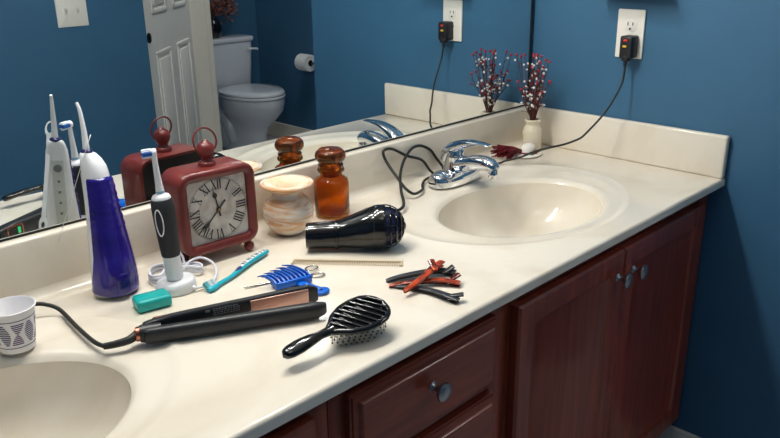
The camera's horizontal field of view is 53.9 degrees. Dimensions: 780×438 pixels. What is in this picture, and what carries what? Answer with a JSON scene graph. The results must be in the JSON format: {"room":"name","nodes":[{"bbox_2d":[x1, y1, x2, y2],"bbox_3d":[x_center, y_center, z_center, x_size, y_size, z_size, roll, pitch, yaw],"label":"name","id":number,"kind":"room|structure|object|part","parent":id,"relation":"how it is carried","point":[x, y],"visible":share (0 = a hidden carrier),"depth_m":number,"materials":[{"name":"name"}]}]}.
{"room":"bathroom","nodes":[
{"label":"bathroom","id":0,"kind":"room"},
{"bbox_2d":[529,0,533,86],"bbox_3d":[-0.570,-0.316,1.153,0.100,2.440,2.720,18,27,41],"label":"wall","id":1,"kind":"structure","parent":0,"point":[533,0],"depth_m":2.05,"materials":[{"name":"blue paint"}]},
{"bbox_2d":[0,0,532,241],"bbox_3d":[-0.349,-0.527,1.237,0.008,1.003,2.047,18,27,41],"label":"wall mirror","id":2,"kind":"object","parent":1,"relation":"attached to","point":[276,83],"visible":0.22,"depth_m":1.38,"materials":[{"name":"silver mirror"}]},
{"bbox_2d":[529,0,779,437],"bbox_3d":[0.709,-0.552,1.760,1.016,2.440,0.120,18,27,41],"label":"wall","id":3,"kind":"structure","parent":0,"point":[711,66],"depth_m":1.81,"materials":[{"name":"blue paint"}]},
{"bbox_2d":[615,9,645,58],"bbox_3d":[0.576,-0.444,1.842,0.070,0.114,0.008,18,27,41],"label":"wall outlet","id":4,"kind":"object","parent":3,"relation":"attached to","point":[630,21],"visible":0.67,"depth_m":1.83,"materials":[{"name":"white plastic"}]},
{"bbox_2d":[624,19,636,31],"bbox_3d":[0.575,-0.462,1.835,0.033,0.030,0.003,18,27,41],"label":"receptacle","id":5,"kind":"object","parent":4,"relation":"attached to","point":[630,25],"depth_m":1.83,"materials":[{"name":"white plastic"}]},
{"bbox_2d":[657,425,700,437],"bbox_3d":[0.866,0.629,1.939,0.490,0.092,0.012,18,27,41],"label":"floor","id":6,"kind":"structure","parent":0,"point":[671,431],"depth_m":2.02,"materials":[{"name":"grey tile"}]},
{"bbox_3d":[1.368,1.138,0.790,4.200,0.100,4.500,18,27,41],"label":"floor","id":7,"kind":"structure","parent":0,"visible":0},
{"bbox_2d":[259,402,327,437],"bbox_3d":[-0.526,0.633,0.990,0.519,0.763,0.847,18,27,41],"label":"base cabinet","id":8,"kind":"object","parent":7,"relation":"on","point":[313,423],"visible":0.14,"depth_m":0.97,"materials":[{"name":"brown wood"}]},
{"bbox_3d":[-0.233,0.577,0.952,0.020,0.582,0.392,18,27,41],"label":"door","id":9,"kind":"part","parent":8,"relation":"part of","materials":[{"name":"brown wood"}]},
{"bbox_2d":[0,106,729,437],"bbox_3d":[-0.143,0.116,1.271,0.552,0.233,2.059,18,27,41],"label":"countertop","id":10,"kind":"structure","parent":8,"relation":"on","point":[543,216],"depth_m":1.24,"materials":[{"name":"stone"}]},
{"bbox_2d":[0,295,35,354],"bbox_3d":[-0.516,0.147,1.053,0.065,0.063,0.065,18,27,41],"label":"paper cup","id":11,"kind":"object","parent":10,"relation":"on","point":[17,313],"visible":1,"depth_m":1.04,"materials":[{"name":"paper"}]},
{"bbox_2d":[0,320,32,345],"bbox_3d":[-0.516,0.148,1.055,0.056,0.031,0.056,18,27,41],"label":"print","id":12,"kind":"object","parent":11,"relation":"on","point":[12,332],"depth_m":1.03,"materials":[{"name":"paper"}]},
{"bbox_2d":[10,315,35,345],"bbox_3d":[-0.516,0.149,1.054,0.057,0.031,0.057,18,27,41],"label":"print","id":13,"kind":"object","parent":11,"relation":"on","point":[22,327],"depth_m":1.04,"materials":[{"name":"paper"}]},
{"bbox_2d":[0,361,130,437],"bbox_3d":[-0.501,0.313,0.905,0.298,0.119,0.410,18,27,41],"label":"basin","id":14,"kind":"object","parent":10,"relation":"in","point":[39,399],"depth_m":1.05,"materials":[{"name":"beige ceramic"}]},
{"bbox_2d":[58,102,139,297],"bbox_3d":[-0.464,-0.026,1.179,0.118,0.300,0.072,1,20,4],"label":"water flosser","id":15,"kind":"object","parent":10,"relation":"on","point":[113,266],"depth_m":1.18,"materials":[{"name":"purple plastic"}]},
{"bbox_3d":[-0.485,-0.046,1.179,0.072,0.167,0.018,-4,20,-8],"label":"plastic strip","id":16,"kind":"part","parent":15,"relation":"part of","materials":[{"name":"white plastic"}]},
{"bbox_2d":[132,288,171,312],"bbox_3d":[-0.364,0.124,1.175,0.053,0.019,0.036,-13,23,-31],"label":"box","id":17,"kind":"object","parent":10,"relation":"on","point":[159,298],"visible":1,"depth_m":1.16,"materials":[{"name":"teal plastic"}]},
{"bbox_3d":[-0.364,0.116,1.172,0.034,0.001,0.018,-13,23,-31],"label":"lid","id":18,"kind":"part","parent":17,"relation":"part of","materials":[{"name":"teal plastic"}]},
{"bbox_2d":[35,285,326,349],"bbox_3d":[-0.445,0.146,1.095,0.702,0.032,0.144,-5,20,-13],"label":"hair straightener","id":19,"kind":"object","parent":10,"relation":"on","point":[298,303],"visible":0.94,"depth_m":1.09,"materials":[{"name":"black plastic"}]},
{"bbox_3d":[-0.597,0.167,1.054,0.394,0.024,0.146,-7,21,-17],"label":"cord","id":20,"kind":"part","parent":19,"relation":"part of","materials":[{"name":"black rubber"}]},
{"bbox_2d":[205,304,239,314],"bbox_3d":[-0.241,0.132,1.107,0.050,0.010,0.001,-10,22,-24],"label":"print","id":21,"kind":"object","parent":19,"relation":"on","point":[213,309],"depth_m":1.11},
{"bbox_3d":[-0.229,0.133,1.123,0.258,0.032,0.016,-10,22,-24],"label":"arm","id":22,"kind":"part","parent":19,"relation":"part of","materials":[{"name":"black plastic"}]},
{"bbox_3d":[-0.216,0.147,1.093,0.258,0.024,0.016,-7,21,-17],"label":"arm","id":23,"kind":"part","parent":19,"relation":"part of","materials":[{"name":"black plastic"}]},
{"bbox_3d":[-0.164,0.124,1.145,0.089,0.024,0.016,-7,21,-17],"label":"heating plate","id":24,"kind":"part","parent":19,"relation":"part of","materials":[{"name":"gold metal"}]},
{"bbox_2d":[147,252,216,296],"bbox_3d":[-0.338,0.080,1.257,0.111,0.046,0.111,-10,22,-24],"label":"base","id":25,"kind":"object","parent":10,"relation":"on","point":[187,284],"visible":0.59,"depth_m":1.24,"materials":[{"name":"white plastic"}]},
{"bbox_2d":[141,148,182,280],"bbox_3d":[-0.352,-0.005,1.189,0.040,0.214,0.036,-16,25,-36],"label":"electric toothbrush","id":26,"kind":"object","parent":25,"relation":"on","point":[162,204],"visible":1,"depth_m":1.18,"materials":[{"name":"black plastic"}]},
{"bbox_2d":[161,127,257,262],"bbox_3d":[-0.312,-0.045,1.332,0.148,0.231,0.068,-18,26,-39],"label":"mantel clock","id":27,"kind":"object","parent":10,"relation":"on","point":[214,200],"visible":0.96,"depth_m":1.31,"materials":[{"name":"red metal"}]},
{"bbox_3d":[-0.314,-0.133,1.301,0.046,0.046,0.013,-18,26,-39],"label":"ring handle","id":28,"kind":"part","parent":27,"relation":"part of","materials":[{"name":"red metal"}]},
{"bbox_2d":[202,249,268,292],"bbox_3d":[-0.254,0.083,1.292,0.022,0.016,0.175,9,22,25],"label":"toothbrush","id":29,"kind":"object","parent":10,"relation":"on","point":[210,285],"visible":1,"depth_m":1.27,"materials":[{"name":"teal plastic"}]},
{"bbox_2d":[243,265,324,287],"bbox_3d":[-0.167,0.101,1.257,0.139,0.006,0.047,-17,25,-37],"label":"scissors","id":30,"kind":"object","parent":10,"relation":"on","point":[316,266],"visible":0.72,"depth_m":1.28,"materials":[{"name":"metal"}]},
{"bbox_3d":[-0.173,0.101,1.260,0.138,0.004,0.019,-8,21,-19],"label":"blade","id":31,"kind":"part","parent":30,"relation":"part of","materials":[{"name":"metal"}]},
{"bbox_2d":[259,174,313,235],"bbox_3d":[-0.193,-0.023,1.457,0.101,0.100,0.101,18,27,41],"label":"vase","id":32,"kind":"object","parent":10,"relation":"on","point":[287,211],"visible":0.98,"depth_m":1.43,"materials":[{"name":"beige stone"}]},
{"bbox_2d":[257,265,329,295],"bbox_3d":[-0.149,0.098,1.240,0.119,0.020,0.062,6,21,18],"label":"guard","id":33,"kind":"object","parent":10,"relation":"on","point":[292,275],"visible":0.91,"depth_m":1.24,"materials":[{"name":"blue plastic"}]},
{"bbox_2d":[314,146,349,218],"bbox_3d":[-0.118,-0.076,1.542,0.070,0.140,0.070,18,27,41],"label":"bottle","id":34,"kind":"object","parent":10,"relation":"on","point":[331,187],"visible":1,"depth_m":1.52,"materials":[{"name":"orange glass"}]},
{"bbox_2d":[282,295,390,358],"bbox_3d":[-0.075,0.152,1.049,0.181,0.043,0.068,-16,25,-37],"label":"brush","id":35,"kind":"object","parent":10,"relation":"on","point":[361,314],"visible":1,"depth_m":1.05,"materials":[{"name":"black plastic"}]},
{"bbox_2d":[291,258,402,265],"bbox_3d":[-0.074,0.074,1.327,0.193,0.003,0.024,1,20,4],"label":"comb","id":36,"kind":"object","parent":10,"relation":"on","point":[294,259],"visible":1,"depth_m":1.33,"materials":[{"name":"beige plastic"}]},
{"bbox_2d":[386,264,456,282],"bbox_3d":[0.051,0.088,1.264,0.121,0.018,0.024,-4,20,-9],"label":"hair clip","id":37,"kind":"object","parent":10,"relation":"on","point":[450,271],"visible":0.79,"depth_m":1.26,"materials":[{"name":"plastic"}]},
{"bbox_2d":[403,259,444,292],"bbox_3d":[0.059,0.088,1.231,0.023,0.028,0.112,11,23,30],"label":"hair clip","id":38,"kind":"object","parent":10,"relation":"on","point":[434,266],"visible":1,"depth_m":1.23,"materials":[{"name":"plastic"}]},
{"bbox_2d":[389,272,460,287],"bbox_3d":[0.057,0.101,1.229,0.118,0.017,0.028,-3,20,-7],"label":"hair clip","id":39,"kind":"object","parent":10,"relation":"on","point":[451,281],"visible":0.9,"depth_m":1.23,"materials":[{"name":"plastic"}]},
{"bbox_2d":[394,285,463,304],"bbox_3d":[0.059,0.113,1.200,0.122,0.014,0.023,10,23,28],"label":"hair clip","id":40,"kind":"object","parent":10,"relation":"on","point":[453,298],"visible":0.93,"depth_m":1.19,"materials":[{"name":"plastic"}]},
{"bbox_2d":[428,139,499,188],"bbox_3d":[0.180,-0.127,1.730,0.159,0.108,0.156,18,27,41],"label":"bathroom faucet","id":41,"kind":"object","parent":10,"relation":"on","point":[459,168],"visible":1,"depth_m":1.72,"materials":[{"name":"silver metal"}]},
{"bbox_2d":[443,155,464,172],"bbox_3d":[0.149,-0.130,1.761,0.057,0.055,0.057,18,27,41],"label":"faucet","id":42,"kind":"object","parent":41,"relation":"on","point":[452,163],"depth_m":1.74,"materials":[{"name":"silver metal"}]},
{"bbox_3d":[0.171,-0.151,1.730,0.134,0.061,0.045,18,27,41],"label":"lever handle","id":43,"kind":"part","parent":41,"relation":"part of","materials":[{"name":"silver metal"}]},
{"bbox_3d":[0.189,-0.119,1.723,0.131,0.057,0.045,18,27,41],"label":"spout","id":44,"kind":"part","parent":41,"relation":"part of","materials":[{"name":"silver metal"}]},
{"bbox_2d":[305,35,638,248],"bbox_3d":[0.163,-0.206,1.651,0.288,0.304,0.952,17,27,41],"label":"hair dryer","id":45,"kind":"object","parent":10,"relation":"on","point":[378,225],"visible":0.98,"depth_m":1.36,"materials":[{"name":"black plastic"}]},
{"bbox_2d":[383,204,405,248],"bbox_3d":[0.009,0.013,1.379,0.041,0.081,0.081,-1,20,-1],"label":"grille","id":46,"kind":"object","parent":45,"relation":"attached to","point":[394,226],"depth_m":1.35,"materials":[{"name":"black plastic"}]},
{"bbox_3d":[0.209,-0.212,1.744,0.747,0.248,0.214,-15,24,-35],"label":"cord","id":47,"kind":"part","parent":45,"relation":"part of","materials":[{"name":"black rubber"}]},
{"bbox_2d":[490,143,541,158],"bbox_3d":[0.330,-0.175,1.958,0.142,0.033,0.069,-14,24,-32],"label":"ornament","id":48,"kind":"object","parent":10,"relation":"on","point":[502,151],"visible":0.96,"depth_m":1.95,"materials":[{"name":"red fabric"}]},
{"bbox_2d":[439,183,601,236],"bbox_3d":[0.280,0.034,1.650,0.298,0.119,0.410,18,27,41],"label":"basin","id":49,"kind":"object","parent":10,"relation":"in","point":[477,209],"depth_m":1.77,"materials":[{"name":"beige ceramic"}]},
{"bbox_2d":[522,118,541,149],"bbox_3d":[0.373,-0.221,2.011,0.049,0.084,0.049,18,27,41],"label":"bud vase","id":50,"kind":"object","parent":10,"relation":"on","point":[532,131],"visible":0.9,"depth_m":1.99,"materials":[{"name":"beige ceramic"}]},
{"bbox_2d":[514,53,551,119],"bbox_3d":[0.373,-0.320,1.973,0.094,0.216,0.114,18,27,41],"label":"sprigs","id":51,"kind":"object","parent":50,"relation":"in","point":[532,111],"visible":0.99,"depth_m":1.96,"materials":[{"name":"red plant"}]},
{"bbox_2d":[326,303,507,437],"bbox_3d":[-0.088,0.477,1.407,0.519,0.763,0.401,18,27,41],"label":"base cabinet","id":52,"kind":"object","parent":7,"relation":"on","point":[452,387],"visible":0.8,"depth_m":1.16,"materials":[{"name":"brown wood"}]},
{"bbox_3d":[0.073,0.252,1.135,0.030,0.031,0.031,18,27,41],"label":"knob","id":53,"kind":"part","parent":52,"relation":"part of","materials":[{"name":"silver metal"}]},
{"bbox_3d":[0.062,0.396,1.207,0.020,0.137,0.324,18,27,41],"label":"drawer","id":54,"kind":"part","parent":52,"relation":"part of","materials":[{"name":"brown wood"}]},
{"bbox_2d":[502,195,707,437],"bbox_3d":[0.329,0.328,1.805,0.519,0.763,0.788,18,27,41],"label":"base cabinet","id":55,"kind":"object","parent":7,"relation":"on","point":[597,349],"visible":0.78,"depth_m":1.56,"materials":[{"name":"brown wood"}]},
{"bbox_3d":[0.337,0.374,1.497,0.020,0.579,0.352,18,27,41],"label":"door","id":56,"kind":"part","parent":55,"relation":"part of","materials":[{"name":"brown wood"}]},
{"bbox_3d":[0.458,0.118,1.504,0.030,0.031,0.031,18,27,41],"label":"knob","id":57,"kind":"part","parent":55,"relation":"part of","materials":[{"name":"silver metal"}]},
{"bbox_3d":[0.502,0.105,1.546,0.030,0.031,0.031,18,27,41],"label":"knob","id":58,"kind":"part","parent":55,"relation":"part of","materials":[{"name":"silver metal"}]},
{"bbox_3d":[0.593,0.283,1.740,0.020,0.579,0.370,18,27,41],"label":"door","id":59,"kind":"part","parent":55,"relation":"part of","materials":[{"name":"brown wood"}]}
]}

